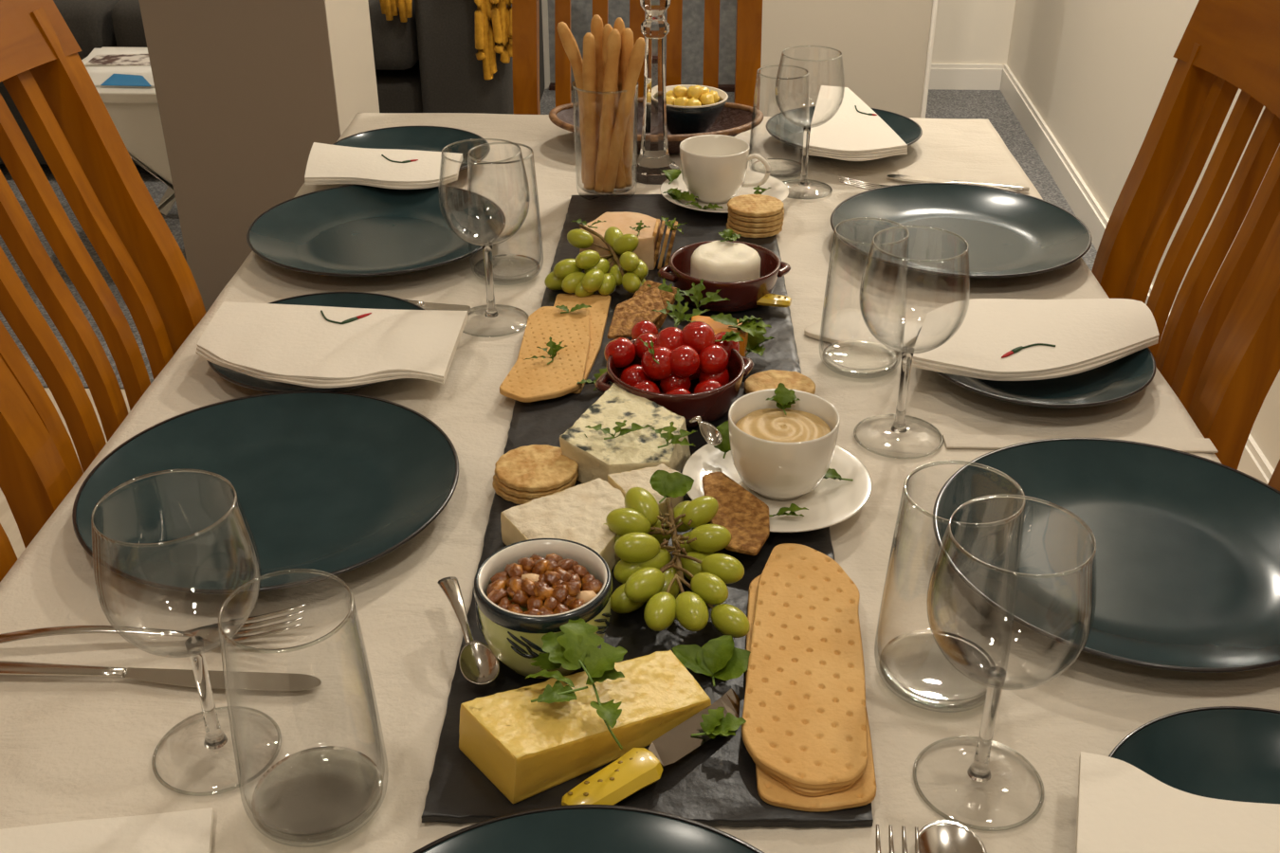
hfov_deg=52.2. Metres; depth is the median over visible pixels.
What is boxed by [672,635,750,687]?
leaf sprig
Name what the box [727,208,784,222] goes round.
cracker
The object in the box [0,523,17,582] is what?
dining chair
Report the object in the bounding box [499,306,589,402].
cracker
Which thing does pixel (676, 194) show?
leaf sprig
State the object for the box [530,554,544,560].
nut
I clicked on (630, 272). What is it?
grape bunch
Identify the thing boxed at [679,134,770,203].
cup
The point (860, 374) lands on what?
water glass
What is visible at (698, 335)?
cherry tomato
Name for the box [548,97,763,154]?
tray
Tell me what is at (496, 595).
nut
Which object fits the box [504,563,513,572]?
nut
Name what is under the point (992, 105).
floor
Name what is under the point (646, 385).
cherry tomato
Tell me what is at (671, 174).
leaf sprig
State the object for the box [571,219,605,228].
leaf sprig
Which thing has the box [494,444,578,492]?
cracker
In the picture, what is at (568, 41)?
breadstick
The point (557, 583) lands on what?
nut
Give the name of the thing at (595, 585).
nut
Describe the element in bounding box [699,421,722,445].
spoon bowl
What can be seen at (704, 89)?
olive
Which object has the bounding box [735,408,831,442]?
coffee
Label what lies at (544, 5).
trim
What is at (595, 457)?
cheese
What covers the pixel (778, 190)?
saucer
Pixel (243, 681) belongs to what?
table knife
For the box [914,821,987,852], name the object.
spoon
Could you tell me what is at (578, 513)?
wedge
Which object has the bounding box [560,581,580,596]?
nut
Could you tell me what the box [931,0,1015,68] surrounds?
wall
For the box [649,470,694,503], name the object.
leaf sprig
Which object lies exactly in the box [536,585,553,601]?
nut
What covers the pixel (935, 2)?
trim
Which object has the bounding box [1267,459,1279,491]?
dining chair
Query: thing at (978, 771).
wine glass
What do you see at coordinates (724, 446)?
leaf sprig
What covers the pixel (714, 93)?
olive
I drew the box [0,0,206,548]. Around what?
dining chair
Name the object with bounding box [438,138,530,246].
bowl
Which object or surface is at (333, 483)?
dinner plate
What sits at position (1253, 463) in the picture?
baseboard
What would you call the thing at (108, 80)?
picture
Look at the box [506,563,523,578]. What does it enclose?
nut
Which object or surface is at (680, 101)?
olive
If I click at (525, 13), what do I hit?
dining chair
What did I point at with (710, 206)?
leaf sprig
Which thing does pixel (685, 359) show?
cherry tomato
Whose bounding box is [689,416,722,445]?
teaspoon
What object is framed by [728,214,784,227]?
cracker
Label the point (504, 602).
nut
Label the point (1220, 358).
dining chair
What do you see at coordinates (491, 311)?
wine glass
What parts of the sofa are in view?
armrest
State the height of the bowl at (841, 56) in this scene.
0.085 m
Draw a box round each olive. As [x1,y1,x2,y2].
[665,90,676,98]
[665,95,676,105]
[672,86,687,97]
[674,96,689,106]
[686,85,702,99]
[686,96,701,106]
[698,92,714,105]
[700,86,709,94]
[709,90,719,103]
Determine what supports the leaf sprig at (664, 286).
on the cracker at (644, 288)
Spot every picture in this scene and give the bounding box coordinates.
[85,54,150,65]
[100,73,150,86]
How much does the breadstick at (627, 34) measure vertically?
0.180 m
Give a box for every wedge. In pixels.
[500,478,624,570]
[607,463,683,520]
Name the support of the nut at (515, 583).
in the bowl at (515, 639)
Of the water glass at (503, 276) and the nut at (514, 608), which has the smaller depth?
the nut at (514, 608)
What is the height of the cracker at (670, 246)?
0.040 m
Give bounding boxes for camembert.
[690,240,760,282]
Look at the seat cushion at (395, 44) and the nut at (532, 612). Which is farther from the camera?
the seat cushion at (395, 44)
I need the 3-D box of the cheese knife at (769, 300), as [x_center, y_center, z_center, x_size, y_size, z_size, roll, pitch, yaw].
[0.089,-0.126,1.252,0.114,0.013,0.022,11,32,18]
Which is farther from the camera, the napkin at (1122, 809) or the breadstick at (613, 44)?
the breadstick at (613, 44)
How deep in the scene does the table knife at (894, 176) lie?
1.57 m
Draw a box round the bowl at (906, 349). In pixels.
[859,225,969,353]
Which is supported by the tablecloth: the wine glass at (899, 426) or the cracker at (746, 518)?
the wine glass at (899, 426)
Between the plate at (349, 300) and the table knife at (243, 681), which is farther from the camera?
the plate at (349, 300)
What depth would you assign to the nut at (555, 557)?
0.80 m
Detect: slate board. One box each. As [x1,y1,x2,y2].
[421,382,873,827]
[540,194,801,384]
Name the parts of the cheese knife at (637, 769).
handle, blade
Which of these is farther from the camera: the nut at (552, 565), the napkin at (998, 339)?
the napkin at (998, 339)
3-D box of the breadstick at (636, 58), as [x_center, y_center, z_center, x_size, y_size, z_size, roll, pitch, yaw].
[-0.019,-0.347,1.466,0.050,0.176,0.017,1,30,2]
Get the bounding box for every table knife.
[0,660,321,691]
[404,299,470,310]
[886,174,1029,191]
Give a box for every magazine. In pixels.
[82,48,150,66]
[86,66,154,88]
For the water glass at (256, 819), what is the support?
on the tablecloth
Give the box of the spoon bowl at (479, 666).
[458,640,499,685]
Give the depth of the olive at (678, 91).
1.68 m
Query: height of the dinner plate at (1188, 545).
0.023 m
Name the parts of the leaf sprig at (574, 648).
stem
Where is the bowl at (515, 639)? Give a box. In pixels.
[474,538,612,678]
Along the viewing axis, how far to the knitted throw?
3.47 m
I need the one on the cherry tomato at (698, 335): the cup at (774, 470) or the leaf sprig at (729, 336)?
the leaf sprig at (729, 336)
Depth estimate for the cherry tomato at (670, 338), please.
1.08 m
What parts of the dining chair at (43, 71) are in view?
post, rail, post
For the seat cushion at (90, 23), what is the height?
0.185 m
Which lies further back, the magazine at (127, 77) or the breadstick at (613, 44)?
the magazine at (127, 77)
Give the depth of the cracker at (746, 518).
0.91 m
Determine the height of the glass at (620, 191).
0.128 m
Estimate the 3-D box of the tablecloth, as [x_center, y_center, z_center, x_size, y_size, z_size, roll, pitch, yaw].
[0.016,0.019,1.151,0.887,0.124,1.623,1,30,2]
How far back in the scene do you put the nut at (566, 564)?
0.79 m
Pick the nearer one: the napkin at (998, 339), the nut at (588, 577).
the nut at (588, 577)
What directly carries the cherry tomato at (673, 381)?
in the terracotta dish at (712, 405)
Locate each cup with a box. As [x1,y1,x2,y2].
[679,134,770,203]
[728,388,840,500]
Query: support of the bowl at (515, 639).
on the slate board at (714, 784)
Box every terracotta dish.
[594,333,753,428]
[657,239,790,312]
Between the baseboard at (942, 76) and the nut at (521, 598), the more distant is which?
the baseboard at (942, 76)
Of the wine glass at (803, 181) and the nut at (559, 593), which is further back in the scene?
the wine glass at (803, 181)
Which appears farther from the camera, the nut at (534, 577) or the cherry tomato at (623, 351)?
the cherry tomato at (623, 351)
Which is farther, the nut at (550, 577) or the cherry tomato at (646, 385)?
the cherry tomato at (646, 385)
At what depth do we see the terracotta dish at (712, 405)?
1.04 m
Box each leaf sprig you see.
[523,336,566,365]
[525,618,627,749]
[555,303,591,313]
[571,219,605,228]
[576,367,607,390]
[585,420,652,439]
[629,219,650,236]
[639,336,659,364]
[647,277,685,295]
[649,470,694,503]
[650,421,696,448]
[651,288,709,327]
[660,216,687,234]
[662,168,681,183]
[662,187,698,202]
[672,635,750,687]
[675,278,730,310]
[685,201,723,210]
[691,707,746,738]
[710,312,771,336]
[713,420,731,458]
[714,330,743,342]
[718,228,741,241]
[745,327,774,356]
[753,185,770,194]
[766,383,800,415]
[768,503,808,517]
[822,468,853,481]
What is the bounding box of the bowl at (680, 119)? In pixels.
[665,84,728,134]
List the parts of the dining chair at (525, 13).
post, post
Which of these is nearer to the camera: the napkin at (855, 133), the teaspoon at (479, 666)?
the teaspoon at (479, 666)
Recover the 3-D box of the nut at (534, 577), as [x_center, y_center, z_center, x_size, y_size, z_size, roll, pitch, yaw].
[-0.065,0.092,0.780,0.014,0.009,0.010,1,30,2]
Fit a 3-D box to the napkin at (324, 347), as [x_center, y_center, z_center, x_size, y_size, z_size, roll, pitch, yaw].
[-0.270,-0.071,1.129,0.225,0.020,0.148,1,30,2]
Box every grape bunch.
[544,223,648,297]
[603,487,749,638]
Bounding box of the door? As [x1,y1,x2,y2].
[547,0,736,84]
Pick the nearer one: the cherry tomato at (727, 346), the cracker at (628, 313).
the cherry tomato at (727, 346)
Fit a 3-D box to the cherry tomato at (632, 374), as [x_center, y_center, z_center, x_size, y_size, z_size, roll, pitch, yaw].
[-0.004,-0.039,1.082,0.026,0.026,0.025,12,32,21]
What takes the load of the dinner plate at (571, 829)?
on the tablecloth
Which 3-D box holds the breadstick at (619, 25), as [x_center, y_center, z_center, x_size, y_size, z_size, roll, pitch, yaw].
[-0.024,-0.369,1.488,0.019,0.189,0.017,1,30,2]
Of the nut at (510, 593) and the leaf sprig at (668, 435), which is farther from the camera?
the leaf sprig at (668, 435)
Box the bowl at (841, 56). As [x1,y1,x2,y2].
[774,45,844,127]
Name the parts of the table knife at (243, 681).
handle, blade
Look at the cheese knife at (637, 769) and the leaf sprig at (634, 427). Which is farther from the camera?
the leaf sprig at (634, 427)
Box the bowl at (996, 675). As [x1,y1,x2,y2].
[926,494,1096,690]
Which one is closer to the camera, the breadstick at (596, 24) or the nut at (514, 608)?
the nut at (514, 608)
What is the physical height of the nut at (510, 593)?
0.011 m
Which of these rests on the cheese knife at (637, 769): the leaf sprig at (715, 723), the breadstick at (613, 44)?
the leaf sprig at (715, 723)
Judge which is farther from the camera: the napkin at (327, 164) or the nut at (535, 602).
the napkin at (327, 164)
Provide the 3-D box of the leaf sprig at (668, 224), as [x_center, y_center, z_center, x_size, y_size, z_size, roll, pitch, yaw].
[0.034,-0.203,1.320,0.028,0.012,0.036,1,30,2]
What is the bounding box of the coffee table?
[81,46,176,215]
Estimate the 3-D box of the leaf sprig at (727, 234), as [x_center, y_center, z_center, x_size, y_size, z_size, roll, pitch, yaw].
[0.086,-0.186,1.273,0.023,0.010,0.018,17,34,28]
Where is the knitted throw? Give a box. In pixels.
[379,0,511,79]
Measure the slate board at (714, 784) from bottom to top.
0.006 m
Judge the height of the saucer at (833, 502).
0.013 m
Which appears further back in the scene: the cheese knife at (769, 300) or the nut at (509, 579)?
the cheese knife at (769, 300)
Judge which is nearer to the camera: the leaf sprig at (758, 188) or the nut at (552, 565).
the nut at (552, 565)
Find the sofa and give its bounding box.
[0,0,545,165]
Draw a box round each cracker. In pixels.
[492,475,576,504]
[493,471,578,498]
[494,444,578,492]
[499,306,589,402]
[553,293,611,393]
[607,287,664,338]
[632,291,670,328]
[638,285,675,329]
[642,280,679,328]
[652,219,659,241]
[653,220,665,268]
[658,219,670,269]
[664,220,677,265]
[702,472,769,555]
[726,221,782,237]
[727,194,784,217]
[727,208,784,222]
[727,218,783,233]
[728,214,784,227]
[741,543,867,788]
[744,369,815,394]
[745,574,855,796]
[755,706,876,812]
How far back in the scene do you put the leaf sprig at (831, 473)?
0.96 m
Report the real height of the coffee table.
0.445 m
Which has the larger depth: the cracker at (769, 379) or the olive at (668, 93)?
the olive at (668, 93)
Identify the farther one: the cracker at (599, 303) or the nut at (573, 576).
the cracker at (599, 303)
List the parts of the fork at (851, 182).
handle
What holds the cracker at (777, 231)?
on the slate board at (780, 353)
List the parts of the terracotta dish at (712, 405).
lug handle, lug handle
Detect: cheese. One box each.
[458,650,711,804]
[559,383,690,483]
[579,211,660,273]
[691,315,748,356]
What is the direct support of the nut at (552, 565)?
in the bowl at (515, 639)
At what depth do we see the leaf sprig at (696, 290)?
1.20 m
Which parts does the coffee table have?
slanted panel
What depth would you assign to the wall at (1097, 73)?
3.37 m
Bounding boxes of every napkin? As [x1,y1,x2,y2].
[0,807,213,852]
[195,301,468,388]
[304,142,462,189]
[808,85,907,161]
[911,298,1159,381]
[1075,751,1279,852]
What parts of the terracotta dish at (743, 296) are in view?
lug handle, lug handle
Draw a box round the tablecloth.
[0,112,1279,852]
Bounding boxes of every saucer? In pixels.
[659,169,788,213]
[681,443,872,532]
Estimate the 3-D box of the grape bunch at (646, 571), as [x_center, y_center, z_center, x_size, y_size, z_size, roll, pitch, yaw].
[0.020,0.089,0.847,0.087,0.046,0.136,-6,30,-11]
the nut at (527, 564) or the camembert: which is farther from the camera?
the camembert
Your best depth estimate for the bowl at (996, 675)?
0.66 m
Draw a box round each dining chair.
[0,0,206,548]
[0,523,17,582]
[512,0,762,114]
[1091,0,1279,470]
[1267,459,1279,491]
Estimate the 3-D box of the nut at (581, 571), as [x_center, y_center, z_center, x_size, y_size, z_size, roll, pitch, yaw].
[-0.036,0.090,0.799,0.013,0.010,0.010,1,30,1]
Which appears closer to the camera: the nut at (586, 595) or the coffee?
the nut at (586, 595)
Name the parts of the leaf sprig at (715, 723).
stem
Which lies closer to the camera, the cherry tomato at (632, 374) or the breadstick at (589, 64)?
the cherry tomato at (632, 374)
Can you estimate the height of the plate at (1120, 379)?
0.023 m
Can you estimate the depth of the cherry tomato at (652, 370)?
1.06 m
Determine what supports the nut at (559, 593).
in the bowl at (515, 639)
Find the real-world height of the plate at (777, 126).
0.023 m
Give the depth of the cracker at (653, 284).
1.22 m
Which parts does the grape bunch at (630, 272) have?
stem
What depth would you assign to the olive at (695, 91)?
1.66 m
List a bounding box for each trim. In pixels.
[541,0,549,89]
[548,82,734,91]
[920,0,937,118]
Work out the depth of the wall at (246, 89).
2.77 m
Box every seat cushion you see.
[53,0,119,59]
[111,0,419,70]
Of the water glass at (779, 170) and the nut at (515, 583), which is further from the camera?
the water glass at (779, 170)
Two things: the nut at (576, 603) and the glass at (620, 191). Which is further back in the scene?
the glass at (620, 191)
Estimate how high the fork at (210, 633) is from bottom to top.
0.019 m
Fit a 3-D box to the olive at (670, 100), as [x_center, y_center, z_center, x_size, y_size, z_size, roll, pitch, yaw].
[0.038,-0.414,1.672,0.020,0.018,0.023,23,37,35]
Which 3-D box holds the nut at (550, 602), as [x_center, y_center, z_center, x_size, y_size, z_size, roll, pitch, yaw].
[-0.052,0.104,0.766,0.010,0.011,0.013,-7,31,-12]
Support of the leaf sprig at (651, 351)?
on the cherry tomato at (652, 370)
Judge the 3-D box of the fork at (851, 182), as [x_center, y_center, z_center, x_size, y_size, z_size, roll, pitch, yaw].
[0.341,-0.283,1.541,0.213,0.017,0.024,1,30,2]
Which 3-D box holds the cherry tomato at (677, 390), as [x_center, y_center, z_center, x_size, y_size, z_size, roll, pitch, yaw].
[0.031,-0.019,1.048,0.026,0.026,0.025,12,32,21]
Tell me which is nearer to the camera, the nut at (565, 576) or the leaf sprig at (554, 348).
the nut at (565, 576)
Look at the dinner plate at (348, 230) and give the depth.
1.42 m
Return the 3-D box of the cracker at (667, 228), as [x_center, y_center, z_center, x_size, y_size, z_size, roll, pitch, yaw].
[0.025,-0.186,1.335,0.012,0.040,0.042,3,30,5]
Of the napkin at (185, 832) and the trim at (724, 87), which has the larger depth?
the trim at (724, 87)
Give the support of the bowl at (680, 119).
in the tray
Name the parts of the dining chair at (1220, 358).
post, rail, post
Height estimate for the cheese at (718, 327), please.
0.030 m
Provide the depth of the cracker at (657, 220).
1.32 m
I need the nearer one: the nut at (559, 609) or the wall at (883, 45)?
the nut at (559, 609)
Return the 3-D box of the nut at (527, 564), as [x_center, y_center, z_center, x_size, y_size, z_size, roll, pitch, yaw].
[-0.069,0.084,0.793,0.013,0.011,0.010,24,37,35]
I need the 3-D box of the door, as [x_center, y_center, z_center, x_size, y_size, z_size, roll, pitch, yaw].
[0.167,-2.125,4.167,0.976,2.100,0.029,1,30,2]
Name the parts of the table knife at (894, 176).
blade, handle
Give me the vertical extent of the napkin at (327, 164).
0.017 m
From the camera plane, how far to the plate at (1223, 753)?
0.72 m
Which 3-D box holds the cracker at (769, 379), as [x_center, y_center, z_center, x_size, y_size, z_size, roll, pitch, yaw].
[0.118,-0.034,1.100,0.060,0.008,0.052,1,30,2]
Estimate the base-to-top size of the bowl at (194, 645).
0.087 m
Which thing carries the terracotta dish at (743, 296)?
on the slate board at (780, 353)
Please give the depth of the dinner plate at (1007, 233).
1.42 m
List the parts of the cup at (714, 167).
handle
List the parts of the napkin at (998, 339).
stem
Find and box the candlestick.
[631,0,679,184]
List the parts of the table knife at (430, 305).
handle, blade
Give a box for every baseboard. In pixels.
[928,63,1003,90]
[999,64,1274,484]
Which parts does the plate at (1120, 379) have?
dish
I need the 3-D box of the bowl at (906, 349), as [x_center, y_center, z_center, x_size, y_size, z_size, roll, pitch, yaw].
[0.207,-0.098,0.988,0.081,0.087,0.081,1,30,2]
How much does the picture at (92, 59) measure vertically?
0.001 m
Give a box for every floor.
[0,89,1097,389]
[0,387,130,559]
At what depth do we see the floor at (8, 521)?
2.31 m
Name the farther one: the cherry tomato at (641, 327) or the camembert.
the camembert
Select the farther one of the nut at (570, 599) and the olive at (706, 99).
the olive at (706, 99)
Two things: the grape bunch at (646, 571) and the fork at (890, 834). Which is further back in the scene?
the grape bunch at (646, 571)
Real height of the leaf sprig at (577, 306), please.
0.007 m
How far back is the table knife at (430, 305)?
1.26 m
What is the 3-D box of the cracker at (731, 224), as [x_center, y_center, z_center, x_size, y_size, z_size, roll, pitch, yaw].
[0.126,-0.225,1.426,0.061,0.006,0.061,26,39,37]
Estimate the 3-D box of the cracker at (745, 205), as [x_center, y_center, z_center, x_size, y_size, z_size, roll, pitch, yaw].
[0.125,-0.241,1.417,0.061,0.006,0.061,-9,31,-15]
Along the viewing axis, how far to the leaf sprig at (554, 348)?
1.13 m
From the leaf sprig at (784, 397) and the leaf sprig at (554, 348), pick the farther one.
the leaf sprig at (554, 348)
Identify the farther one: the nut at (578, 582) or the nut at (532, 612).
the nut at (578, 582)
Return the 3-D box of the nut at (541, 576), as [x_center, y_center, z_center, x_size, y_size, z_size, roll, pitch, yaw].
[-0.058,0.094,0.781,0.010,0.009,0.013,12,32,20]
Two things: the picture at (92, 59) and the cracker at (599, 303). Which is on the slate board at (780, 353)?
the cracker at (599, 303)
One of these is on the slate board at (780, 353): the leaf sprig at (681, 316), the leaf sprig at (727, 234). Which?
the leaf sprig at (681, 316)
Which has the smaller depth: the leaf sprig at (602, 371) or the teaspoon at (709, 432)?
the teaspoon at (709, 432)
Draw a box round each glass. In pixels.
[91,469,281,796]
[218,568,388,847]
[438,138,530,337]
[467,142,543,285]
[571,80,638,201]
[748,64,809,180]
[774,45,844,200]
[819,217,909,378]
[853,225,969,459]
[874,460,1025,713]
[912,494,1096,831]
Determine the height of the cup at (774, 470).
0.060 m
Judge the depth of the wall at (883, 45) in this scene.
3.79 m
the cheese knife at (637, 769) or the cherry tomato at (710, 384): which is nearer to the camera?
the cheese knife at (637, 769)
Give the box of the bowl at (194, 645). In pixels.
[91,469,260,658]
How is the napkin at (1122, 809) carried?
on the plate at (1223, 753)
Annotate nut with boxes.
[486,579,506,595]
[487,588,508,604]
[490,571,511,583]
[496,596,512,610]
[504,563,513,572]
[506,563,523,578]
[506,576,513,587]
[506,586,514,599]
[508,603,523,614]
[509,577,522,593]
[511,589,530,608]
[517,557,534,571]
[520,578,534,596]
[521,573,539,582]
[522,607,541,615]
[527,596,543,610]
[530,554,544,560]
[531,559,548,575]
[532,581,548,597]
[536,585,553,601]
[537,574,546,584]
[537,605,556,615]
[543,596,557,610]
[544,553,563,564]
[544,570,562,586]
[546,560,558,571]
[548,580,563,588]
[551,585,567,604]
[552,566,570,582]
[552,602,569,614]
[557,558,574,571]
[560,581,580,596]
[563,594,576,605]
[566,599,584,610]
[567,573,580,582]
[569,580,581,588]
[572,565,589,580]
[575,590,597,604]
[580,573,595,585]
[580,579,603,594]
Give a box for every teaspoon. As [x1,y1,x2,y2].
[437,576,499,685]
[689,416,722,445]
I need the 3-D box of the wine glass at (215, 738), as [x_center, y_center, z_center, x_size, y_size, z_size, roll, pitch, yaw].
[-0.240,0.112,0.701,0.081,0.167,0.081,0,30,-1]
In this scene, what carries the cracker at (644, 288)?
on the cracker at (657, 322)
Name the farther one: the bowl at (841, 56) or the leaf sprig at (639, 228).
the bowl at (841, 56)
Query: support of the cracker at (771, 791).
on the slate board at (714, 784)
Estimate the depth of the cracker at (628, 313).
1.17 m
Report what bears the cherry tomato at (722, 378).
in the terracotta dish at (712, 405)
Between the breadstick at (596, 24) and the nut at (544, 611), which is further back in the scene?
the breadstick at (596, 24)
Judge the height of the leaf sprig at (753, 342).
0.018 m
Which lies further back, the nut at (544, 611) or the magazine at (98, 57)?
the magazine at (98, 57)
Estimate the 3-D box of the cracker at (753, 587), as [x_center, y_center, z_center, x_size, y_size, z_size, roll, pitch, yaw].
[0.100,0.143,0.788,0.073,0.005,0.214,1,30,2]
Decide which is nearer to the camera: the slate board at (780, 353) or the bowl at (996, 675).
the bowl at (996, 675)
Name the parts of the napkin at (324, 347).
stem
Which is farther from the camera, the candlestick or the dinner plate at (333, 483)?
the candlestick
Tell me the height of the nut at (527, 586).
0.010 m
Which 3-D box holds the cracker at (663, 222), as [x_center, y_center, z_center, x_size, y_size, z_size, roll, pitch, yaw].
[0.019,-0.187,1.337,0.012,0.040,0.042,3,30,5]
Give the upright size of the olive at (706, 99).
0.020 m
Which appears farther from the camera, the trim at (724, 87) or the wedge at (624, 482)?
the trim at (724, 87)
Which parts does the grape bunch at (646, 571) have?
stem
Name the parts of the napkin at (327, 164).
stem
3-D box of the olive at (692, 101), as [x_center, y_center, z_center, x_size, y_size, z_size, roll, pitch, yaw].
[0.068,-0.408,1.659,0.020,0.021,0.024,-4,30,-7]
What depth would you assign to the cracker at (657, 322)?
1.19 m
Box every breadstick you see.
[556,21,584,183]
[582,32,597,190]
[590,14,603,153]
[594,28,621,192]
[602,23,626,189]
[603,36,645,193]
[613,18,625,98]
[621,27,634,186]
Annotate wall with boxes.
[138,0,340,311]
[325,0,379,135]
[759,0,932,118]
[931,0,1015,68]
[1006,0,1279,470]
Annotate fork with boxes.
[0,604,306,644]
[838,175,1020,192]
[876,824,920,852]
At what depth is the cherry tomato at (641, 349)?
1.09 m
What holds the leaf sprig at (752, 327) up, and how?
on the cheese at (718, 327)
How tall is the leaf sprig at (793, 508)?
0.008 m
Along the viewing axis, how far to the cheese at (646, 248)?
1.33 m
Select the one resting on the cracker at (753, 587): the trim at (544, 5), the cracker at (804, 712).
the cracker at (804, 712)
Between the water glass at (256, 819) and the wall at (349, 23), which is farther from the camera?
the wall at (349, 23)
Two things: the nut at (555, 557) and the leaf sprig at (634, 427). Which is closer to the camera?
the nut at (555, 557)
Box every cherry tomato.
[603,337,636,367]
[620,364,650,385]
[630,320,658,339]
[632,380,659,393]
[634,332,657,359]
[640,346,672,380]
[655,327,683,349]
[659,373,691,393]
[665,386,691,394]
[670,345,699,377]
[681,321,715,353]
[694,378,722,393]
[698,344,729,375]
[698,368,729,385]
[714,331,739,357]
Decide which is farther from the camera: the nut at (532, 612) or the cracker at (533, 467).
the cracker at (533, 467)
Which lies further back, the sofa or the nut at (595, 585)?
the sofa
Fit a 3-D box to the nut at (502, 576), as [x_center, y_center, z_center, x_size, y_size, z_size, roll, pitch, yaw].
[-0.084,0.093,0.793,0.014,0.009,0.010,-8,31,-14]
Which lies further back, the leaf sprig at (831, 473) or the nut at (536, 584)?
the leaf sprig at (831, 473)
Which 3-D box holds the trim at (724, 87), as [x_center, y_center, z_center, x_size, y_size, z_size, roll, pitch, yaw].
[0.166,-1.206,4.654,0.976,0.020,0.040,1,30,2]
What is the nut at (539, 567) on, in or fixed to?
in the bowl at (515, 639)
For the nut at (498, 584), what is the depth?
0.78 m
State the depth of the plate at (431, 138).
1.68 m
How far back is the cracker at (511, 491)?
0.95 m
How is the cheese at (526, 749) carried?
on the slate board at (714, 784)
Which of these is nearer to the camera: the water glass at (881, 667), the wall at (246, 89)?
the water glass at (881, 667)
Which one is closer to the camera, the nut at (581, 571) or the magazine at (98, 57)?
the nut at (581, 571)
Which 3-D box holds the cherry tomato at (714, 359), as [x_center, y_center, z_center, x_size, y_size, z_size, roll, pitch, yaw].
[0.060,-0.055,1.076,0.026,0.026,0.026,-16,34,-26]
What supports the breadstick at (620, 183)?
in the glass at (620, 191)
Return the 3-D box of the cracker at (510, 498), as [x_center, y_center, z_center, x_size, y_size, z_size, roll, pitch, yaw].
[-0.079,0.040,0.976,0.062,0.006,0.062,6,30,10]
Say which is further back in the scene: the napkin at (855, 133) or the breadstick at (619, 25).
the napkin at (855, 133)
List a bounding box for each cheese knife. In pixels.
[561,688,740,805]
[756,293,791,307]
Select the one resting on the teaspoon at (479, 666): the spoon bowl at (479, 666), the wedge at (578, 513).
the spoon bowl at (479, 666)
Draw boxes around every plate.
[72,390,458,594]
[206,292,424,393]
[246,183,505,276]
[331,126,490,171]
[412,804,764,852]
[766,106,922,150]
[830,182,1092,278]
[915,327,1156,408]
[932,438,1279,673]
[1108,706,1279,804]
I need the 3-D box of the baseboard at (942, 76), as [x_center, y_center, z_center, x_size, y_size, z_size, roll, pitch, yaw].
[0.718,-1.250,4.658,1.130,0.092,0.014,1,30,2]

